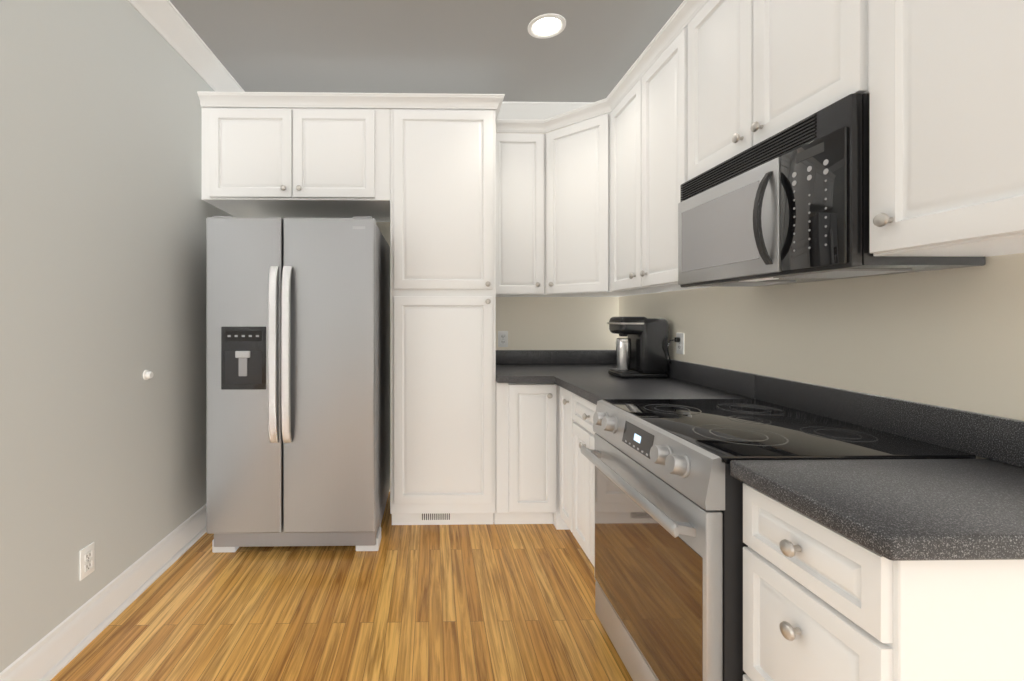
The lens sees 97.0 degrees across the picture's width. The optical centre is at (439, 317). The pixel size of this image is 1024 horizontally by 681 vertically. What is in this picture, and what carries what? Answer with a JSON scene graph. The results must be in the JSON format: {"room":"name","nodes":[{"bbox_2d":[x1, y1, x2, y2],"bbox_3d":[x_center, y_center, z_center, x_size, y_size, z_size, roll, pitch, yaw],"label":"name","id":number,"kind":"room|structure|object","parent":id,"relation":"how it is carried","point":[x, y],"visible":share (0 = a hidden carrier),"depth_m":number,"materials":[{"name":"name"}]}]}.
{"room":"kitchen","nodes":[
{"label":"kitchen","id":0,"kind":"room"},
{"bbox_2d":[0,0,234,672],"bbox_3d":[-1.419,-0.133,0.495,0.120,2.780,5.680,0,0,-1],"label":"wall","id":1,"kind":"structure","parent":0,"point":[106,211],"depth_m":1.78,"materials":[{"name":"grey paint"}]},
{"bbox_2d":[80,542,94,580],"bbox_3d":[-1.376,0.952,1.751,0.010,0.116,0.072,0,0,-1],"label":"electrical outlet","id":2,"kind":"object","parent":1,"relation":"attached to","point":[87,560],"visible":1,"depth_m":1.75,"materials":[{"name":"white plastic"}]},
{"bbox_2d":[0,504,205,680],"bbox_3d":[-1.343,1.185,0.497,0.032,0.145,5.438,0,0,-1],"label":"baseboard","id":3,"kind":"structure","parent":1,"relation":"attached to","point":[52,654],"depth_m":1.80,"materials":[{"name":"white wood"}]},
{"bbox_2d":[143,370,152,379],"bbox_3d":[-1.373,0.272,2.116,0.028,0.048,0.048,0,0,-1],"label":"door stop","id":4,"kind":"object","parent":1,"relation":"attached to","point":[147,374],"visible":0.96,"depth_m":2.10,"materials":[{"name":"white plastic"}]},
{"bbox_2d":[128,0,244,91],"bbox_3d":[-1.314,-1.465,0.498,0.090,0.115,5.439,0,0,-1],"label":"crown molding","id":5,"kind":"structure","parent":1,"relation":"attached to","point":[167,21],"depth_m":2.38,"materials":[{"name":"white wood"}]},
{"bbox_2d":[50,491,632,680],"bbox_3d":[-0.004,1.307,0.520,2.950,0.100,5.680,0,0,-1],"label":"floor","id":6,"kind":"structure","parent":0,"point":[492,602],"depth_m":1.89,"materials":[{"name":"brown wood"}]},
{"bbox_2d":[206,216,389,552],"bbox_3d":[-0.778,0.363,2.720,0.886,1.787,0.924,0,0,-1],"label":"fridge","id":7,"kind":"object","parent":6,"relation":"on","point":[297,381],"visible":1,"depth_m":2.31,"materials":[{"name":"silver metal"}]},
{"bbox_2d":[389,93,500,524],"bbox_3d":[0.015,-0.020,2.930,0.621,2.554,0.618,0,0,-1],"label":"tall cabinet","id":8,"kind":"object","parent":6,"relation":"on","point":[417,171],"depth_m":2.62,"materials":[{"name":"white wood"}]},
{"bbox_2d":[494,382,556,523],"bbox_3d":[0.508,0.820,2.923,0.358,0.875,0.648,0,0,-1],"label":"base cabinet","id":9,"kind":"object","parent":6,"relation":"on","point":[526,453],"visible":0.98,"depth_m":2.63,"materials":[{"name":"white wood"}]},
{"bbox_2d":[553,385,575,532],"bbox_3d":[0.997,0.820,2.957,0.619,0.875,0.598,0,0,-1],"label":"base cabinet","id":10,"kind":"object","parent":6,"relation":"on","point":[559,523],"visible":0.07,"depth_m":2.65,"materials":[{"name":"white wood"}]},
{"bbox_2d":[496,350,757,404],"bbox_3d":[0.824,0.309,2.550,0.979,0.145,1.405,0,0,-1],"label":"countertop","id":11,"kind":"structure","parent":10,"relation":"on","point":[584,374],"depth_m":2.39,"materials":[{"name":"grey stone"}]},
{"bbox_2d":[607,317,668,377],"bbox_3d":[1.141,0.168,2.585,0.273,0.345,0.210,0,0,-1],"label":"coffee maker","id":12,"kind":"object","parent":11,"relation":"on","point":[648,337],"visible":0.98,"depth_m":2.49,"materials":[{"name":"black plastic"}]},
{"bbox_2d":[616,338,630,370],"bbox_3d":[1.060,0.213,2.584,0.084,0.186,0.084,0,0,-1],"label":"travel mug","id":13,"kind":"object","parent":12,"relation":"on","point":[623,352],"visible":1,"depth_m":2.55,"materials":[{"name":"silver metal"}]},
{"bbox_2d":[573,393,596,567],"bbox_3d":[0.997,0.820,2.113,0.648,0.875,0.522,0,0,-1],"label":"base cabinet","id":14,"kind":"object","parent":6,"relation":"on","point":[584,410],"visible":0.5,"depth_m":2.19,"materials":[{"name":"white wood"}]},
{"bbox_2d":[581,399,975,680],"bbox_3d":[0.940,0.796,1.467,0.734,0.921,0.756,0,0,-1],"label":"range","id":15,"kind":"object","parent":6,"relation":"on","point":[669,544],"visible":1,"depth_m":1.27,"materials":[{"name":"silver metal"}]},
{"bbox_2d":[743,483,1023,680],"bbox_3d":[1.017,0.820,0.908,0.650,0.875,0.351,0,0,-1],"label":"base cabinet","id":16,"kind":"object","parent":6,"relation":"on","point":[821,602],"visible":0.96,"depth_m":0.77,"materials":[{"name":"white wood"}]},
{"bbox_2d":[730,375,1023,560],"bbox_3d":[1.014,0.309,1.276,0.643,0.145,1.147,0,0,-1],"label":"countertop","id":17,"kind":"structure","parent":16,"relation":"on","point":[925,509],"depth_m":0.93,"materials":[{"name":"grey stone"}]},
{"bbox_2d":[170,0,683,101],"bbox_3d":[-0.004,-1.573,0.520,2.950,0.100,5.680,0,0,-1],"label":"ceiling","id":18,"kind":"structure","parent":0,"point":[593,50],"depth_m":2.50,"materials":[{"name":"paint"}]},
{"bbox_2d":[528,13,565,38],"bbox_3d":[0.559,-1.518,2.340,0.196,0.008,0.196,0,0,-1],"label":"recessed light","id":19,"kind":"object","parent":18,"relation":"in","point":[548,25],"visible":1,"depth_m":2.33,"materials":[{"name":"white plastic"}]},
{"bbox_2d":[376,124,618,490],"bbox_3d":[-0.053,-0.133,3.300,2.710,2.780,0.120,0,0,-1],"label":"wall","id":20,"kind":"structure","parent":0,"point":[553,323],"depth_m":3.25,"materials":[{"name":"beige paint"}]},
{"bbox_2d":[197,91,388,221],"bbox_3d":[-0.847,-0.992,2.914,1.101,0.609,0.618,0,0,-1],"label":"upper cabinet","id":21,"kind":"object","parent":20,"relation":"attached to","point":[282,155],"depth_m":2.61,"materials":[{"name":"white wood"}]},
{"bbox_2d":[498,331,507,346],"bbox_3d":[0.459,0.157,3.244,0.072,0.116,0.010,0,0,-1],"label":"electrical outlet","id":22,"kind":"object","parent":20,"relation":"attached to","point":[502,338],"visible":1,"depth_m":3.24,"materials":[{"name":"white plastic"}]},
{"bbox_2d":[496,133,544,296],"bbox_3d":[0.511,-0.683,3.078,0.369,1.070,0.338,0,0,-1],"label":"upper cabinet","id":23,"kind":"object","parent":20,"relation":"attached to","point":[520,214],"visible":0.96,"depth_m":2.94,"materials":[{"name":"white wood"}]},
{"bbox_2d":[496,101,606,123],"bbox_3d":[-0.056,-1.465,3.195,2.520,0.115,0.090,0,0,-1],"label":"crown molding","id":24,"kind":"structure","parent":20,"relation":"attached to","point":[508,110],"depth_m":3.19,"materials":[{"name":"white wood"}]},
{"bbox_2d":[619,253,1023,458],"bbox_3d":[1.411,-0.133,0.545,0.120,2.780,5.680,0,0,-1],"label":"wall","id":25,"kind":"structure","parent":0,"point":[953,338],"depth_m":1.36,"materials":[{"name":"beige paint"}]},
{"bbox_2d":[537,112,659,296],"bbox_3d":[1.003,-0.683,2.952,0.608,1.070,0.608,0,0,-1],"label":"upper cabinet","id":26,"kind":"object","parent":25,"relation":"attached to","point":[577,209],"visible":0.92,"depth_m":2.78,"materials":[{"name":"white wood"}]},
{"bbox_2d":[496,0,707,132],"bbox_3d":[0.717,-1.253,1.697,0.646,0.068,2.529,0,0,-1],"label":"crown molding","id":27,"kind":"structure","parent":26,"relation":"attached to","point":[681,18],"depth_m":2.45,"materials":[{"name":"white wood"}]},
{"bbox_2d":[611,27,705,291],"bbox_3d":[1.150,-0.683,2.252,0.338,1.070,0.794,0,0,-1],"label":"upper cabinet","id":28,"kind":"object","parent":25,"relation":"attached to","point":[649,144],"visible":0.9,"depth_m":2.15,"materials":[{"name":"white wood"}]},
{"bbox_2d":[676,333,683,353],"bbox_3d":[1.312,0.142,2.448,0.010,0.116,0.072,0,0,-1],"label":"electrical outlet","id":29,"kind":"object","parent":25,"relation":"attached to","point":[680,347],"visible":0.98,"depth_m":2.44,"materials":[{"name":"white plastic"}]},
{"bbox_2d":[667,337,679,363],"bbox_3d":[1.278,0.184,2.468,0.061,0.150,0.065,0,0,-1],"label":"cord","id":30,"kind":"object","parent":29,"relation":"attached to","point":[676,339],"visible":1,"depth_m":2.45,"materials":[{"name":"black plastic"}]},
{"bbox_2d":[688,0,869,179],"bbox_3d":[1.163,-0.884,1.472,0.338,0.667,0.762,0,0,-1],"label":"upper cabinet","id":31,"kind":"object","parent":25,"relation":"attached to","point":[759,71],"visible":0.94,"depth_m":1.41,"materials":[{"name":"white wood"}]},
{"bbox_2d":[678,93,985,286],"bbox_3d":[1.135,-0.335,1.471,0.395,0.426,0.756,0,0,-1],"label":"over-the-range microwave","id":32,"kind":"object","parent":31,"relation":"attached to","point":[790,205],"visible":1,"depth_m":1.27,"materials":[{"name":"silver plastic"}]},
{"bbox_2d":[870,0,1023,256],"bbox_3d":[1.176,-0.683,0.765,0.338,1.070,0.649,0,0,-1],"label":"upper cabinet","id":33,"kind":"object","parent":25,"relation":"attached to","point":[946,128],"visible":1,"depth_m":0.92,"materials":[{"name":"white wood"}]}
]}

